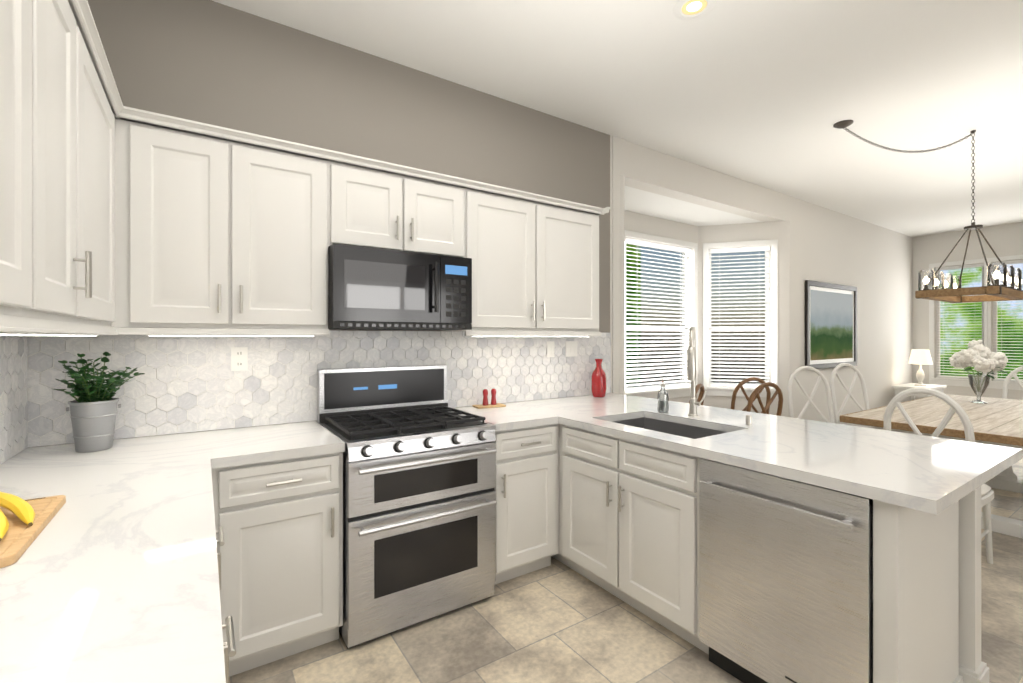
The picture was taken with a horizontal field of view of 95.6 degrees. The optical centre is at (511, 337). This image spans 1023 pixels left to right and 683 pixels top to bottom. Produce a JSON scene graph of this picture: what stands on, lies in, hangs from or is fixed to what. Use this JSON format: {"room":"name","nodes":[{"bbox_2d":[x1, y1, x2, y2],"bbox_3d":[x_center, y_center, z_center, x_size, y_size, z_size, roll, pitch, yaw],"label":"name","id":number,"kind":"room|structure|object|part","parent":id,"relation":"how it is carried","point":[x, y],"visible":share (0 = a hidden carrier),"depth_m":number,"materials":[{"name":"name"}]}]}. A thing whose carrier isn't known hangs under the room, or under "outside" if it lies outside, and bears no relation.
{"room":"kitchen","nodes":[
{"label":"kitchen","id":0,"kind":"room"},
{"bbox_2d":[428,252,475,331],"bbox_3d":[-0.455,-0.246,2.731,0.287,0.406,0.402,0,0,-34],"label":"control panel","id":1,"kind":"object","parent":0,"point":[451,276],"depth_m":2.58,"materials":[{"name":"black plastic"}]},
{"bbox_2d":[27,0,911,447],"bbox_3d":[2.095,-0.144,5.182,10.460,3.040,0.918,0,0,-34],"label":"wall","id":2,"kind":"structure","parent":0,"point":[211,62],"depth_m":3.31,"materials":[{"name":"grey paint"}]},
{"bbox_2d":[0,0,47,323],"bbox_3d":[-0.889,-0.457,0.526,0.328,0.836,0.780,0,0,-34],"label":"upper cabinet","id":3,"kind":"object","parent":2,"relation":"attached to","point":[23,23],"depth_m":0.89,"materials":[{"name":"white paint"}]},
{"bbox_2d":[0,0,83,327],"bbox_3d":[-1.214,-0.457,1.013,0.328,0.836,0.390,0,0,-34],"label":"upper cabinet","id":4,"kind":"object","parent":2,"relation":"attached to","point":[65,17],"depth_m":1.16,"materials":[{"name":"white paint"}]},
{"bbox_2d":[0,16,119,331],"bbox_3d":[-1.502,-0.457,1.446,0.328,0.836,0.650,0,0,-34],"label":"upper cabinet","id":5,"kind":"object","parent":2,"relation":"attached to","point":[117,217],"depth_m":1.55,"materials":[{"name":"white paint"}]},
{"bbox_2d":[120,104,235,331],"bbox_3d":[-1.505,-0.477,2.079,0.404,0.876,0.328,0,0,-34],"label":"upper cabinet","id":6,"kind":"object","parent":2,"relation":"attached to","point":[178,175],"depth_m":1.95,"materials":[{"name":"white paint"}]},
{"bbox_2d":[236,136,331,331],"bbox_3d":[-1.163,-0.457,2.307,0.418,0.837,0.328,0,0,-34],"label":"upper cabinet","id":7,"kind":"object","parent":2,"relation":"attached to","point":[284,195],"depth_m":2.17,"materials":[{"name":"white paint"}]},
{"bbox_2d":[0,330,610,463],"bbox_3d":[0.393,0.210,1.380,3.409,0.496,3.599,0,0,-34],"label":"tile backsplash","id":8,"kind":"structure","parent":2,"relation":"attached to","point":[184,384],"depth_m":2.35,"materials":[{"name":"white tile"}]},
{"bbox_2d":[231,347,247,370],"bbox_3d":[-1.377,0.111,2.348,0.072,0.118,0.008,0,0,-34],"label":"electrical outlet","id":9,"kind":"object","parent":8,"relation":"attached to","point":[239,358],"visible":1,"depth_m":2.35,"materials":[{"name":"white plastic"}]},
{"bbox_2d":[547,341,554,356],"bbox_3d":[0.292,0.091,3.460,0.072,0.118,0.008,0,0,-34],"label":"outlet","id":10,"kind":"object","parent":8,"relation":"attached to","point":[550,349],"visible":1,"depth_m":3.46,"materials":[{"name":"white plastic"}]},
{"bbox_2d":[565,341,576,356],"bbox_3d":[0.463,0.091,3.573,0.118,0.118,0.008,0,0,-34],"label":"outlet","id":11,"kind":"object","parent":8,"relation":"attached to","point":[570,348],"visible":1,"depth_m":3.57,"materials":[{"name":"white plastic"}]},
{"bbox_2d":[332,156,467,255],"bbox_3d":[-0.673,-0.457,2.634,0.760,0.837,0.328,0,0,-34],"label":"upper cabinet","id":12,"kind":"object","parent":2,"relation":"attached to","point":[372,204],"depth_m":2.48,"materials":[{"name":"white paint"}]},
{"bbox_2d":[328,244,471,329],"bbox_3d":[-0.637,-0.246,2.580,0.757,0.406,0.451,0,0,-34],"label":"microwave","id":13,"kind":"object","parent":12,"relation":"attached to","point":[370,288],"depth_m":2.40,"materials":[{"name":"black metal"}]},
{"bbox_2d":[468,184,539,331],"bbox_3d":[-0.144,-0.457,2.986,0.512,0.837,0.328,0,0,-34],"label":"upper cabinet","id":14,"kind":"object","parent":2,"relation":"attached to","point":[504,227],"depth_m":2.86,"materials":[{"name":"white paint"}]},
{"bbox_2d":[540,200,603,335],"bbox_3d":[0.308,-0.457,3.287,0.574,0.837,0.328,0,0,-34],"label":"upper cabinet","id":15,"kind":"object","parent":2,"relation":"attached to","point":[569,234],"depth_m":3.15,"materials":[{"name":"white paint"}]},
{"bbox_2d":[625,230,696,398],"bbox_3d":[1.676,-0.217,5.323,1.310,1.846,0.160,0,0,-34],"label":"window","id":16,"kind":"structure","parent":2,"relation":"in","point":[677,392],"depth_m":5.47,"materials":[{"name":"white paint"}]},
{"bbox_2d":[626,238,691,391],"bbox_3d":[1.679,-0.238,5.319,1.164,1.664,0.060,0,0,-34],"label":"window blind","id":17,"kind":"object","parent":16,"relation":"attached to","point":[658,246],"visible":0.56,"depth_m":5.30,"materials":[{"name":"white plastic"}]},
{"bbox_2d":[703,239,777,397],"bbox_3d":[2.733,-0.216,5.583,0.809,1.845,0.160,0,0,16],"label":"window","id":18,"kind":"structure","parent":2,"relation":"in","point":[719,391],"depth_m":5.54,"materials":[{"name":"white paint"}]},
{"bbox_2d":[709,246,769,387],"bbox_3d":[2.732,-0.238,5.578,0.663,1.664,0.060,0,0,16],"label":"window blind","id":19,"kind":"object","parent":18,"relation":"attached to","point":[742,249],"visible":0.94,"depth_m":5.57,"materials":[{"name":"white plastic"}]},
{"bbox_2d":[805,280,856,368],"bbox_3d":[4.186,-0.148,6.047,1.448,1.090,0.032,0,0,-34],"label":"picture frame","id":20,"kind":"object","parent":2,"relation":"attached to","point":[830,325],"visible":0.9,"depth_m":5.99,"materials":[{"name":"silver metal frame"},{"name":"printed paper"},{"name":"glass"}]},
{"bbox_2d":[212,0,1022,236],"bbox_3d":[4.102,-1.724,2.169,10.780,0.120,6.720,0,0,-34],"label":"ceiling","id":21,"kind":"structure","parent":0,"point":[768,94],"depth_m":2.98,"materials":[{"name":"white paint"}]},
{"bbox_2d":[673,0,715,19],"bbox_3d":[0.918,-1.659,2.331,0.200,0.009,0.200,0,0,-34],"label":"recessed light","id":22,"kind":"object","parent":21,"relation":"in","point":[688,9],"visible":1,"depth_m":2.34,"materials":[{"name":"white paint"}]},
{"bbox_2d":[833,120,1022,302],"bbox_3d":[3.389,-0.985,3.726,1.589,1.358,0.838,0,0,-34],"label":"chandelier","id":23,"kind":"object","parent":21,"relation":"hanging from","point":[955,293],"visible":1,"depth_m":3.66,"materials":[{"name":"brown wood"}]},
{"bbox_2d":[229,458,1022,682],"bbox_3d":[3.902,1.436,2.468,10.780,0.120,7.440,0,0,-34],"label":"floor","id":24,"kind":"structure","parent":0,"point":[556,621],"depth_m":2.08,"materials":[{"name":"tile"}]},
{"bbox_2d":[0,431,259,682],"bbox_3d":[-0.752,0.918,0.617,0.660,0.914,3.601,0,0,-34],"label":"kitchen counter","id":25,"kind":"object","parent":24,"relation":"on","point":[212,556],"depth_m":0.96,"materials":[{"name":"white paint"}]},
{"bbox_2d":[0,492,65,567],"bbox_3d":[-1.251,0.425,1.069,0.266,0.068,0.505,0,0,-34],"label":"cutting board","id":26,"kind":"object","parent":25,"relation":"on","point":[23,524],"visible":1,"depth_m":1.09,"materials":[{"name":"brown wood"}]},
{"bbox_2d":[54,352,144,451],"bbox_3d":[-1.690,0.259,1.909,0.277,0.400,0.276,0,0,-34],"label":"potted plant","id":27,"kind":"object","parent":25,"relation":"on","point":[93,409],"visible":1,"depth_m":1.86,"materials":[{"name":"green plant"}]},
{"bbox_3d":[-1.710,0.359,1.902,0.168,0.201,0.158,0,0,-34],"label":"pot","id":28,"kind":"part","parent":27,"relation":"part of","materials":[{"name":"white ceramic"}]},
{"bbox_2d":[208,421,344,665],"bbox_3d":[-1.095,0.918,2.154,0.473,0.914,0.661,0,0,-34],"label":"base unit","id":29,"kind":"object","parent":24,"relation":"on","point":[285,481],"depth_m":1.94,"materials":[{"name":"white paint"}]},
{"bbox_2d":[317,365,496,648],"bbox_3d":[-0.558,0.776,2.461,0.756,1.200,0.714,0,0,-34],"label":"range","id":30,"kind":"object","parent":24,"relation":"on","point":[419,502],"visible":0.96,"depth_m":2.23,"materials":[{"name":"silver metal"}]},
{"bbox_2d":[451,403,555,584],"bbox_3d":[-0.092,0.918,2.822,0.416,0.914,0.661,0,0,-34],"label":"base unit","id":31,"kind":"object","parent":24,"relation":"on","point":[525,489],"depth_m":2.59,"materials":[{"name":"white paint"}]},
{"bbox_2d":[472,389,505,408],"bbox_3d":[-0.147,0.401,3.063,0.200,0.118,0.100,0,0,-28],"label":"pepper shaker","id":32,"kind":"object","parent":31,"relation":"on","point":[493,404],"visible":1,"depth_m":3.04,"materials":[{"name":"red wood"}]},
{"bbox_2d":[472,403,505,408],"bbox_3d":[-0.147,0.454,3.063,0.209,0.012,0.120,0,0,-34],"label":"tray","id":33,"kind":"object","parent":31,"relation":"on","point":[484,405],"depth_m":3.04,"materials":[{"name":"brown wood"}]},
{"bbox_2d":[689,383,703,404],"bbox_3d":[1.489,0.896,4.293,0.526,0.963,0.567,0,0,-34],"label":"chair","id":34,"kind":"object","parent":24,"relation":"on","point":[700,386],"visible":0.1,"depth_m":4.22,"materials":[{"name":"brown wood"}]},
{"bbox_2d":[730,377,770,413],"bbox_3d":[2.487,0.896,5.046,0.568,0.963,0.592,0,0,-34],"label":"chair","id":35,"kind":"object","parent":24,"relation":"on","point":[741,384],"visible":0.35,"depth_m":4.82,"materials":[{"name":"brown wood"}]},
{"bbox_2d":[746,382,782,415],"bbox_3d":[2.285,0.896,4.496,0.502,0.963,0.550,0,0,-34],"label":"chair","id":36,"kind":"object","parent":24,"relation":"on","point":[755,392],"visible":0.27,"depth_m":4.28,"materials":[{"name":"brown wood"}]},
{"bbox_2d":[508,326,1022,682],"bbox_3d":[1.002,0.659,2.562,1.116,1.432,2.306,0,0,-34],"label":"kitchen peninsula","id":37,"kind":"object","parent":24,"relation":"on","point":[627,470],"depth_m":1.98,"materials":[{"name":"white paint"}]},
{"bbox_2d":[591,359,606,396],"bbox_3d":[0.674,0.314,3.580,0.116,0.292,0.116,0,0,-34],"label":"vase","id":38,"kind":"object","parent":37,"relation":"on","point":[598,382],"visible":1,"depth_m":3.54,"materials":[{"name":"red glass"}]},
{"bbox_2d":[657,378,668,412],"bbox_3d":[0.930,0.356,2.856,0.074,0.206,0.066,0,0,-34],"label":"soap bottle","id":39,"kind":"object","parent":37,"relation":"on","point":[662,405],"visible":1,"depth_m":2.85,"materials":[{"name":"clear glass"}]},
{"bbox_2d":[613,417,727,438],"bbox_3d":[0.829,0.618,2.500,0.474,0.235,0.694,0,0,-34],"label":"sink","id":40,"kind":"object","parent":37,"relation":"in","point":[682,428],"depth_m":2.72,"materials":[{"name":"silver metal"}]},
{"bbox_2d":[687,326,751,424],"bbox_3d":[1.101,0.200,2.550,0.192,0.522,0.374,0,0,-34],"label":"faucet","id":41,"kind":"object","parent":37,"relation":"on","point":[693,417],"depth_m":2.57,"materials":[{"name":"silver metal"}]},
{"bbox_2d":[699,458,872,682],"bbox_3d":[1.174,0.941,1.845,0.622,0.868,0.593,0,0,-34],"label":"dishwasher","id":42,"kind":"object","parent":24,"relation":"on","point":[785,580],"visible":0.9,"depth_m":1.66,"materials":[{"name":"silver metal"}]},
{"bbox_2d":[787,366,834,422],"bbox_3d":[2.986,0.835,4.471,0.600,1.085,0.614,0,0,-34],"label":"dining chair","id":43,"kind":"object","parent":24,"relation":"on","point":[820,377],"visible":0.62,"depth_m":4.67,"materials":[{"name":"white paint"}]},
{"bbox_2d":[830,363,874,428],"bbox_3d":[3.812,0.835,5.025,0.576,1.085,0.607,0,0,-34],"label":"dining chair","id":44,"kind":"object","parent":24,"relation":"on","point":[837,413],"visible":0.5,"depth_m":5.21,"materials":[{"name":"white paint"}]},
{"bbox_2d":[892,383,946,399],"bbox_3d":[6.245,1.059,7.105,0.800,0.635,0.440,0,0,-34],"label":"side table","id":45,"kind":"object","parent":24,"relation":"on","point":[903,387],"visible":0.31,"depth_m":7.00,"materials":[{"name":"white paint"}]},
{"bbox_2d":[908,349,932,385],"bbox_3d":[6.231,0.466,7.072,0.280,0.550,0.280,0,0,-34],"label":"table lamp","id":46,"kind":"object","parent":45,"relation":"on","point":[920,356],"visible":1,"depth_m":7.02,"materials":[{"name":"white"}]},
{"bbox_3d":[6.231,0.300,7.072,0.280,0.220,0.280,0,0,-34],"label":"lamp shade","id":47,"kind":"part","parent":46,"relation":"part of","materials":[{"name":"white fabric"}]},
{"bbox_2d":[840,394,1022,538],"bbox_3d":[3.911,0.994,3.844,2.504,0.765,1.124,0,0,-34],"label":"dining table","id":48,"kind":"object","parent":24,"relation":"on","point":[997,421],"visible":0.52,"depth_m":3.50,"materials":[{"name":"brown wood"}]},
{"bbox_2d":[949,340,1008,403],"bbox_3d":[4.347,0.316,4.303,0.417,0.588,0.414,0,0,-34],"label":"flower vase","id":49,"kind":"object","parent":48,"relation":"on","point":[978,356],"visible":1,"depth_m":4.26,"materials":[{"name":"clear glass"}]},
{"bbox_3d":[4.344,0.480,4.312,0.150,0.260,0.150,0,0,-34],"label":"glass","id":50,"kind":"part","parent":49,"relation":"part of","materials":[{"name":"clear glass"}]},
{"bbox_2d":[884,387,993,563],"bbox_3d":[2.611,0.834,2.846,0.530,1.085,0.440,0,0,-34],"label":"dining chair","id":51,"kind":"object","parent":24,"relation":"on","point":[987,494],"visible":0.33,"depth_m":2.74,"materials":[{"name":"white paint"}]},
{"bbox_2d":[1002,366,1022,398],"bbox_3d":[5.289,0.835,4.762,0.530,1.085,0.440,0,0,-34],"label":"dining chair","id":52,"kind":"object","parent":24,"relation":"on","point":[1007,381],"visible":0.25,"depth_m":5.00,"materials":[{"name":"white paint"}]},
{"bbox_2d":[625,186,762,225],"bbox_3d":[1.690,-1.404,5.213,2.726,0.100,1.020,0,0,-34],"label":"ceiling","id":53,"kind":"structure","parent":0,"point":[653,204],"depth_m":4.96,"materials":[{"name":"white paint"}]},
{"bbox_2d":[912,222,1022,399],"bbox_3d":[8.477,-0.144,5.179,0.160,3.040,6.560,0,0,-34],"label":"wall","id":54,"kind":"structure","parent":0,"point":[1003,240],"depth_m":7.33,"materials":[{"name":"white paint"}]},
{"bbox_2d":[929,255,1022,389],"bbox_3d":[7.208,-0.211,7.030,0.160,1.956,1.323,0,0,-34],"label":"window","id":55,"kind":"structure","parent":54,"relation":"in","point":[950,382],"depth_m":7.10,"materials":[{"name":"white paint"}]},
{"bbox_2d":[935,263,983,379],"bbox_3d":[7.031,-0.232,7.286,0.060,1.774,0.554,0,0,-34],"label":"window blind","id":56,"kind":"object","parent":55,"relation":"attached to","point":[960,267],"visible":0.67,"depth_m":7.31,"materials":[{"name":"white plastic"}]},
{"bbox_2d":[992,260,1022,381],"bbox_3d":[7.391,-0.232,6.745,0.060,1.774,0.554,0,0,-34],"label":"window blind","id":57,"kind":"object","parent":55,"relation":"attached to","point":[1008,263],"visible":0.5,"depth_m":6.83,"materials":[{"name":"white plastic"}]},
{"label":"outside","id":58,"kind":"structure","parent":0,"visible":0},
{"bbox_2d":[626,244,1022,386],"bbox_3d":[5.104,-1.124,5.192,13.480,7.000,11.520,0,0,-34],"label":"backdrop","id":59,"kind":"structure","parent":58,"point":[1013,328],"depth_m":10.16,"materials":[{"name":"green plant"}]}
]}

